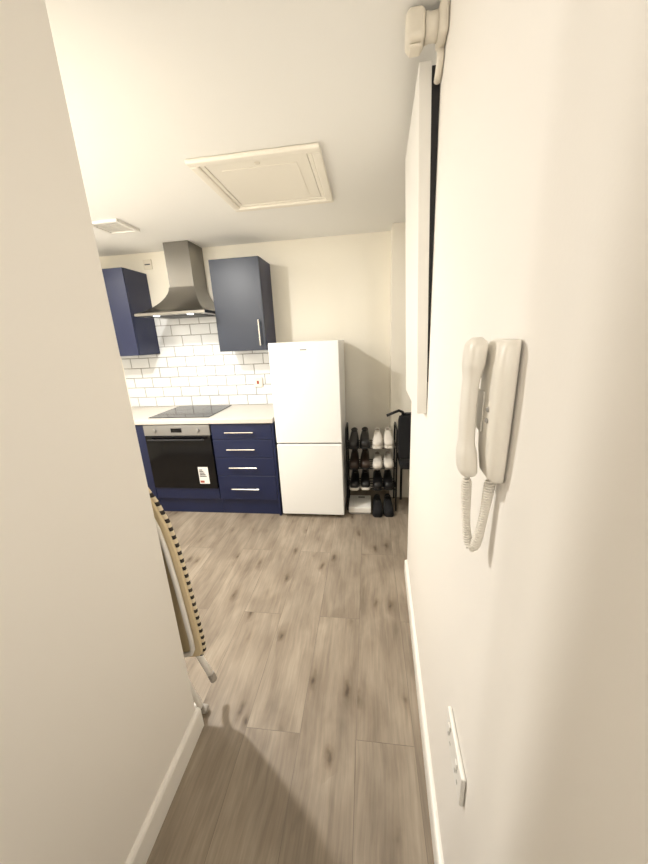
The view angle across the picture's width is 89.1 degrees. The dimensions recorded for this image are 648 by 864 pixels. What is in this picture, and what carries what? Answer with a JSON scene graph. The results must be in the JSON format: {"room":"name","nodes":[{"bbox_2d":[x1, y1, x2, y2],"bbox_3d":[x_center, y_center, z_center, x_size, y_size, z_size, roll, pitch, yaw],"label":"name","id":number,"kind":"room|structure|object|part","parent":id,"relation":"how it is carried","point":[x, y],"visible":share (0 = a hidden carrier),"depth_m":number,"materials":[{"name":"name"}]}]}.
{"room":"apartment kitchen","nodes":[
{"label":"apartment kitchen","id":0,"kind":"room"},
{"bbox_2d":[0,0,194,863],"bbox_3d":[-0.758,0.386,0.050,0.110,2.359,2.088,-1,16,8],"label":"wall","id":1,"kind":"structure","parent":0,"point":[97,707],"depth_m":0.77,"materials":[{"name":"white paint"}]},
{"bbox_2d":[125,707,203,863],"bbox_3d":[-0.642,1.466,0.364,0.016,0.100,2.090,-1,16,8],"label":"baseboard","id":2,"kind":"structure","parent":1,"relation":"attached to","point":[140,852],"depth_m":1.12,"materials":[{"name":"white wood"}]},
{"bbox_2d":[45,0,440,256],"bbox_3d":[-0.610,-1.114,0.788,4.800,0.100,4.570,-1,16,8],"label":"ceiling","id":3,"kind":"structure","parent":0,"point":[150,87],"depth_m":1.19,"materials":[{"name":"white paint"}]},
{"bbox_2d":[92,218,139,234],"bbox_3d":[-1.494,-1.454,2.334,0.240,0.020,0.240,-1,16,8],"label":"ceiling vent","id":4,"kind":"object","parent":3,"relation":"in","point":[114,226],"visible":0.88,"depth_m":2.32,"materials":[{"name":"white plastic"}]},
{"bbox_2d":[184,142,333,211],"bbox_3d":[-0.297,-1.357,1.800,0.641,0.022,0.644,-1,16,8],"label":"hatch","id":5,"kind":"object","parent":3,"relation":"attached to","point":[295,175],"visible":1,"depth_m":1.72,"materials":[{"name":"white paint"}]},
{"bbox_3d":[-0.297,-1.362,1.799,0.550,0.012,0.553,-1,16,8],"label":"frame","id":6,"kind":"part","parent":5,"relation":"part of","materials":[{"name":"white paint"}]},
{"bbox_3d":[-0.297,-1.363,1.799,0.501,0.008,0.504,-1,16,8],"label":"panel","id":7,"kind":"part","parent":5,"relation":"part of","materials":[{"name":"white paint"}]},
{"bbox_2d":[99,231,390,487],"bbox_3d":[-0.272,-0.558,3.249,4.800,2.359,0.100,-1,16,8],"label":"wall","id":8,"kind":"structure","parent":0,"point":[329,287],"depth_m":2.99,"materials":[{"name":"white paint"}]},
{"bbox_2d":[102,267,159,355],"bbox_3d":[-1.924,-1.087,3.067,0.484,0.734,0.366,-1,16,8],"label":"upper cabinet","id":9,"kind":"object","parent":8,"relation":"attached to","point":[128,294],"visible":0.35,"depth_m":2.96,"materials":[{"name":"blue laminate"}]},
{"bbox_3d":[-1.941,-1.049,2.937,0.482,0.732,0.018,-1,16,8],"label":"door","id":10,"kind":"part","parent":9,"relation":"part of","materials":[{"name":"blue laminate"}]},
{"bbox_2d":[142,259,152,269],"bbox_3d":[-1.649,-1.565,3.076,0.085,0.085,0.013,-1,16,8],"label":"air vent","id":11,"kind":"object","parent":8,"relation":"in","point":[147,264],"visible":1,"depth_m":3.07,"materials":[{"name":"beige plastic"}]},
{"bbox_2d":[134,240,215,318],"bbox_3d":[-1.241,-1.309,2.837,0.614,0.597,0.508,-1,16,8],"label":"extractor hood","id":12,"kind":"object","parent":8,"relation":"attached to","point":[188,296],"visible":0.97,"depth_m":2.81,"materials":[{"name":"silver metal"}]},
{"bbox_2d":[121,317,272,406],"bbox_3d":[-1.220,-0.703,3.272,1.717,0.889,0.014,-1,16,8],"label":"tile backsplash","id":13,"kind":"structure","parent":8,"relation":"attached to","point":[190,368],"depth_m":3.29,"materials":[{"name":"white tile"}]},
{"bbox_2d":[253,378,262,386],"bbox_3d":[-0.648,-0.489,3.239,0.090,0.090,0.023,-1,16,8],"label":"switched spur","id":14,"kind":"object","parent":13,"relation":"attached to","point":[258,382],"visible":1,"depth_m":3.23,"materials":[{"name":"beige plastic"}]},
{"bbox_2d":[208,256,275,351],"bbox_3d":[-0.703,-1.099,2.902,0.425,0.734,0.366,-1,16,8],"label":"upper cabinet","id":15,"kind":"object","parent":8,"relation":"attached to","point":[241,286],"visible":0.96,"depth_m":2.77,"materials":[{"name":"blue laminate"}]},
{"bbox_3d":[-0.544,-0.841,2.783,0.013,0.210,0.036,-1,16,8],"label":"handle","id":16,"kind":"part","parent":15,"relation":"part of","materials":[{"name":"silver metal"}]},
{"bbox_2d":[146,489,433,863],"bbox_3d":[-0.496,1.246,1.468,4.800,0.100,4.570,-1,16,8],"label":"floor","id":17,"kind":"structure","parent":0,"point":[308,749],"depth_m":1.46,"materials":[{"name":"beige laminate"}]},
{"bbox_2d":[135,425,161,505],"bbox_3d":[-1.821,0.274,3.312,0.577,0.867,0.634,-1,16,8],"label":"base cabinet","id":18,"kind":"object","parent":17,"relation":"on","point":[139,428],"visible":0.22,"depth_m":2.98,"materials":[{"name":"blue laminate"}]},
{"bbox_2d":[131,404,274,424],"bbox_3d":[-1.261,-0.170,3.115,1.769,0.040,0.620,-1,16,8],"label":"countertop","id":19,"kind":"structure","parent":18,"relation":"on","point":[248,413],"depth_m":2.87,"materials":[{"name":"laminate"}]},
{"bbox_2d":[149,405,231,417],"bbox_3d":[-1.245,-0.197,3.118,0.570,0.006,0.500,-1,16,8],"label":"cooktop","id":20,"kind":"object","parent":19,"relation":"in","point":[180,411],"visible":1,"depth_m":3.08,"materials":[{"name":"black glass"}]},
{"bbox_2d":[148,487,216,713],"bbox_3d":[-0.678,0.609,1.270,0.381,1.241,0.120,-1,16,8],"label":"ironing board","id":21,"kind":"object","parent":17,"relation":"on","point":[192,638],"visible":0.29,"depth_m":1.23,"materials":[{"name":"striped fabric"},{"name":"painted metal"},{"name":"rubber"}]},
{"bbox_3d":[-0.689,0.480,1.198,0.322,0.892,0.019,-1,18,8],"label":"frame","id":22,"kind":"part","parent":21,"relation":"part of","materials":[{"name":"white"}]},
{"bbox_3d":[-0.669,0.866,1.320,0.274,0.711,0.042,-1,18,8],"label":"leg","id":23,"kind":"part","parent":21,"relation":"part of","materials":[{"name":"white"}]},
{"bbox_3d":[-0.546,0.836,1.356,0.120,0.451,0.026,-1,18,8],"label":"leg","id":24,"kind":"part","parent":21,"relation":"part of","materials":[{"name":"white"}]},
{"bbox_2d":[143,424,223,512],"bbox_3d":[-1.227,0.271,3.224,0.618,0.867,0.649,-1,16,8],"label":"oven","id":25,"kind":"object","parent":17,"relation":"on","point":[181,456],"visible":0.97,"depth_m":2.94,"materials":[{"name":"black glass"}]},
{"bbox_3d":[-1.280,0.068,2.850,0.521,0.014,0.038,-1,16,8],"label":"handle","id":26,"kind":"part","parent":25,"relation":"part of","materials":[{"name":"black metal"}]},
{"bbox_3d":[-1.279,-0.019,2.868,0.613,0.097,0.040,-1,16,8],"label":"control panel","id":27,"kind":"part","parent":25,"relation":"part of","materials":[{"name":"grey metal"}]},
{"bbox_3d":[-1.265,0.269,2.950,0.613,0.492,0.042,-1,16,8],"label":"door","id":28,"kind":"part","parent":25,"relation":"part of","materials":[{"name":"black glass"}]},
{"bbox_3d":[-1.251,0.561,3.036,0.615,0.107,0.019,-1,16,8],"label":"panel","id":29,"kind":"part","parent":25,"relation":"part of","materials":[{"name":"blue laminate"}]},
{"bbox_2d":[210,421,282,515],"bbox_3d":[-0.643,0.264,3.153,0.555,0.867,0.634,-1,16,8],"label":"base cabinet","id":30,"kind":"object","parent":17,"relation":"on","point":[246,454],"visible":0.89,"depth_m":2.88,"materials":[{"name":"blue laminate"}]},
{"bbox_3d":[-0.717,0.004,2.772,0.250,0.013,0.036,-1,16,8],"label":"handle","id":31,"kind":"part","parent":30,"relation":"part of","materials":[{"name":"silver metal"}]},
{"bbox_3d":[-0.710,0.150,2.814,0.250,0.013,0.036,-1,16,8],"label":"handle","id":32,"kind":"part","parent":30,"relation":"part of","materials":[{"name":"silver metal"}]},
{"bbox_3d":[-0.703,-0.004,2.797,0.532,0.136,0.019,-1,16,8],"label":"drawer","id":33,"kind":"part","parent":30,"relation":"part of","materials":[{"name":"blue laminate"}]},
{"bbox_3d":[-0.702,0.311,2.861,0.250,0.013,0.036,-1,16,8],"label":"handle","id":34,"kind":"part","parent":30,"relation":"part of","materials":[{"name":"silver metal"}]},
{"bbox_3d":[-0.696,0.143,2.840,0.532,0.161,0.019,-1,16,8],"label":"drawer","id":35,"kind":"part","parent":30,"relation":"part of","materials":[{"name":"blue laminate"}]},
{"bbox_3d":[-0.689,0.303,2.886,0.532,0.166,0.019,-1,16,8],"label":"drawer","id":36,"kind":"part","parent":30,"relation":"part of","materials":[{"name":"blue laminate"}]},
{"bbox_3d":[-0.693,0.505,2.916,0.250,0.013,0.036,-1,16,8],"label":"handle","id":37,"kind":"part","parent":30,"relation":"part of","materials":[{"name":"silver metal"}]},
{"bbox_3d":[-0.679,0.497,2.942,0.532,0.230,0.019,-1,16,8],"label":"drawer","id":38,"kind":"part","parent":30,"relation":"part of","materials":[{"name":"blue laminate"}]},
{"bbox_3d":[-0.375,0.256,3.135,0.018,0.867,0.596,-1,16,8],"label":"panel","id":39,"kind":"part","parent":30,"relation":"part of","materials":[{"name":"blue laminate"}]},
{"bbox_2d":[268,340,346,514],"bbox_3d":[-0.092,-0.041,2.969,0.548,1.505,0.570,-1,16,8],"label":"refrigerator","id":40,"kind":"object","parent":17,"relation":"on","point":[308,377],"visible":0.99,"depth_m":2.68,"materials":[{"name":"white metal"}]},
{"bbox_3d":[-0.141,-0.303,2.627,0.548,0.810,0.052,-1,16,8],"label":"fridge door","id":41,"kind":"part","parent":40,"relation":"part of","materials":[{"name":"white metal"}]},
{"bbox_3d":[-0.107,0.408,2.831,0.548,0.650,0.052,-1,16,8],"label":"freezer door","id":42,"kind":"part","parent":40,"relation":"part of","materials":[{"name":"white metal"}]},
{"bbox_2d":[349,495,370,513],"bbox_3d":[0.333,0.667,3.029,0.196,0.070,0.245,-1,16,8],"label":"bathroom scale","id":43,"kind":"object","parent":17,"relation":"on","point":[358,504],"visible":1,"depth_m":2.96,"materials":[{"name":"white plastic"}]},
{"bbox_2d":[345,422,397,510],"bbox_3d":[0.430,0.304,2.996,0.443,0.777,0.256,-1,16,8],"label":"shoe rack","id":44,"kind":"object","parent":17,"relation":"on","point":[348,478],"visible":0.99,"depth_m":2.94,"materials":[{"name":"black metal"}]},
{"bbox_3d":[0.218,0.306,3.024,0.015,0.777,0.256,-1,16,8],"label":"frame","id":45,"kind":"part","parent":44,"relation":"part of","materials":[{"name":"black metal"}]},
{"bbox_2d":[348,427,358,448],"bbox_3d":[0.267,0.051,2.917,0.092,0.122,0.282,-1,16,8],"label":"shoe","id":46,"kind":"object","parent":44,"relation":"on","point":[354,439],"visible":1,"depth_m":2.83,"materials":[{"name":"black rubber"}]},
{"bbox_2d":[349,449,359,469],"bbox_3d":[0.276,0.234,2.970,0.092,0.122,0.277,-1,16,8],"label":"leather shoe","id":47,"kind":"object","parent":44,"relation":"on","point":[354,464],"visible":0.88,"depth_m":2.88,"materials":[{"name":"brown leather"}]},
{"bbox_2d":[350,470,359,490],"bbox_3d":[0.285,0.421,3.024,0.092,0.121,0.282,-1,16,8],"label":"trainer","id":48,"kind":"object","parent":44,"relation":"on","point":[355,480],"visible":0.84,"depth_m":2.93,"materials":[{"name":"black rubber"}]},
{"bbox_2d":[360,427,369,448],"bbox_3d":[0.362,0.047,2.916,0.092,0.122,0.282,-1,16,8],"label":"shoe","id":49,"kind":"object","parent":44,"relation":"on","point":[364,438],"visible":1,"depth_m":2.82,"materials":[{"name":"black rubber"}]},
{"bbox_2d":[360,449,369,469],"bbox_3d":[0.371,0.229,2.968,0.092,0.122,0.277,-1,16,8],"label":"leather shoe","id":50,"kind":"object","parent":44,"relation":"on","point":[364,460],"visible":0.86,"depth_m":2.88,"materials":[{"name":"brown leather"}]},
{"bbox_2d":[360,469,370,489],"bbox_3d":[0.380,0.417,3.022,0.092,0.121,0.282,-1,16,8],"label":"trainer","id":51,"kind":"object","parent":44,"relation":"on","point":[365,478],"visible":0.79,"depth_m":2.93,"materials":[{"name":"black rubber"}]},
{"bbox_2d":[347,440,395,448],"bbox_3d":[0.421,0.108,2.939,0.438,0.010,0.240,-1,16,8],"label":"shelf","id":52,"kind":"object","parent":44,"relation":"attached to","point":[347,440],"depth_m":2.89,"materials":[{"name":"black metal"}]},
{"bbox_2d":[348,478,394,489],"bbox_3d":[0.439,0.477,3.046,0.438,0.010,0.240,-1,16,8],"label":"shelf","id":53,"kind":"object","parent":44,"relation":"attached to","point":[348,478],"depth_m":3.07,"materials":[{"name":"black metal"}]},
{"bbox_2d":[348,459,395,468],"bbox_3d":[0.430,0.290,2.992,0.438,0.010,0.240,-1,16,8],"label":"shelf","id":54,"kind":"object","parent":44,"relation":"attached to","point":[348,459],"depth_m":2.99,"materials":[{"name":"black metal"}]},
{"bbox_2d":[372,428,382,448],"bbox_3d":[0.469,0.052,2.890,0.092,0.117,0.267,-1,16,8],"label":"shoe","id":55,"kind":"object","parent":44,"relation":"on","point":[377,443],"visible":1,"depth_m":2.80,"materials":[{"name":"white leather"}]},
{"bbox_2d":[372,470,382,490],"bbox_3d":[0.487,0.421,2.997,0.092,0.118,0.267,-1,16,8],"label":"leather shoe","id":56,"kind":"object","parent":44,"relation":"on","point":[377,478],"visible":0.8,"depth_m":2.91,"materials":[{"name":"black leather"}]},
{"bbox_2d":[372,451,382,469],"bbox_3d":[0.478,0.246,2.946,0.092,0.092,0.267,-1,16,8],"label":"shoe","id":57,"kind":"object","parent":44,"relation":"on","point":[377,459],"visible":1,"depth_m":2.85,"materials":[{"name":"fabric"}]},
{"bbox_2d":[383,427,393,448],"bbox_3d":[0.564,0.047,2.889,0.092,0.117,0.267,-1,16,8],"label":"shoe","id":58,"kind":"object","parent":44,"relation":"on","point":[388,441],"visible":1,"depth_m":2.80,"materials":[{"name":"white leather"}]},
{"bbox_2d":[383,469,393,489],"bbox_3d":[0.582,0.416,2.995,0.092,0.118,0.267,-1,16,8],"label":"leather shoe","id":59,"kind":"object","parent":44,"relation":"on","point":[388,484],"visible":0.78,"depth_m":2.91,"materials":[{"name":"black leather"}]},
{"bbox_2d":[383,450,393,468],"bbox_3d":[0.574,0.242,2.945,0.092,0.092,0.267,-1,16,8],"label":"shoe","id":60,"kind":"object","parent":44,"relation":"on","point":[388,463],"visible":1,"depth_m":2.85,"materials":[{"name":"fabric"}]},
{"bbox_3d":[0.642,0.302,2.967,0.015,0.777,0.256,-1,16,8],"label":"frame","id":61,"kind":"part","parent":44,"relation":"part of","materials":[{"name":"black metal"}]},
{"bbox_2d":[372,494,382,517],"bbox_3d":[0.485,0.657,2.982,0.092,0.103,0.282,-1,16,8],"label":"slipper","id":62,"kind":"object","parent":17,"relation":"on","point":[377,512],"visible":1,"depth_m":2.89,"materials":[{"name":"black fabric"}]},
{"bbox_2d":[383,493,393,516],"bbox_3d":[0.580,0.653,2.981,0.092,0.103,0.282,-1,16,8],"label":"slipper","id":63,"kind":"object","parent":17,"relation":"on","point":[388,511],"visible":1,"depth_m":2.90,"materials":[{"name":"black rubber"}]},
{"bbox_2d":[386,409,410,511],"bbox_3d":[0.794,0.231,2.868,0.520,0.955,0.351,-1,16,8],"label":"padded chair","id":64,"kind":"object","parent":17,"relation":"on","point":[404,420],"visible":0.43,"depth_m":2.66,"materials":[{"name":"black fabric"}]},
{"bbox_3d":[0.571,-0.152,2.615,0.151,0.061,0.035,-3,16,0],"label":"arm","id":65,"kind":"part","parent":64,"relation":"part of","materials":[{"name":"black metal"}]},
{"bbox_3d":[0.727,0.446,3.103,0.021,0.418,0.022,-1,16,8],"label":"leg","id":66,"kind":"part","parent":64,"relation":"part of","materials":[{"name":"black metal"}]},
{"bbox_3d":[0.859,0.249,2.895,0.398,0.060,0.292,-1,16,8],"label":"seat","id":67,"kind":"part","parent":64,"relation":"part of","materials":[{"name":"black fabric"}]},
{"bbox_3d":[0.804,0.039,2.658,0.408,0.360,0.052,-1,16,8],"label":"backrest","id":68,"kind":"part","parent":64,"relation":"part of","materials":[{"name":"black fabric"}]},
{"bbox_2d":[389,222,411,496],"bbox_3d":[1.295,-0.530,2.892,1.400,2.358,0.198,-1,16,8],"label":"wall","id":69,"kind":"structure","parent":0,"point":[399,398],"depth_m":2.81,"materials":[{"name":"white paint"}]},
{"bbox_2d":[407,0,647,863],"bbox_3d":[0.308,0.236,0.395,0.120,2.359,3.103,0,16,10],"label":"wall","id":70,"kind":"structure","parent":0,"point":[535,638],"depth_m":0.35,"materials":[{"name":"white paint"}]},
{"bbox_2d":[405,60,439,413],"bbox_3d":[0.384,-0.664,1.389,0.063,1.070,0.570,0,16,10],"label":"wall panel","id":71,"kind":"object","parent":70,"relation":"attached to","point":[421,153],"visible":0.99,"depth_m":1.14,"materials":[{"name":"white plastic"}]},
{"bbox_2d":[404,560,443,863],"bbox_3d":[0.294,1.321,0.723,0.016,0.095,3.092,0,16,10],"label":"baseboard","id":72,"kind":"structure","parent":70,"relation":"attached to","point":[433,813],"depth_m":1.21,"materials":[{"name":"white wood"}]},
{"bbox_2d":[405,0,449,84],"bbox_3d":[0.281,-1.073,0.917,0.110,0.124,0.113,0,16,10],"label":"fitting","id":73,"kind":"object","parent":70,"relation":"attached to","point":[423,27],"visible":1,"depth_m":0.87,"materials":[{"name":"beige plastic"}]},
{"bbox_3d":[0.290,-1.095,0.891,0.032,0.064,0.064,0,16,10],"label":"arm","id":74,"kind":"part","parent":73,"relation":"part of","materials":[{"name":"beige plastic"}]},
{"bbox_2d":[446,706,465,806],"bbox_3d":[0.302,0.742,0.762,0.014,0.086,0.146,0,16,10],"label":"double socket","id":75,"kind":"object","parent":70,"relation":"attached to","point":[454,748],"visible":1,"depth_m":0.73,"materials":[{"name":"white plastic"}]},
{"bbox_2d":[456,337,521,551],"bbox_3d":[0.235,0.037,0.496,0.058,0.348,0.084,0,16,10],"label":"phone","id":76,"kind":"object","parent":70,"relation":"attached to","point":[489,408],"visible":1,"depth_m":0.47,"materials":[{"name":"beige plastic"}]},
{"bbox_3d":[0.245,0.133,0.532,0.050,0.144,0.023,11,21,39],"label":"cord","id":77,"kind":"part","parent":76,"relation":"part of","materials":[{"name":"beige plastic"}]}
]}

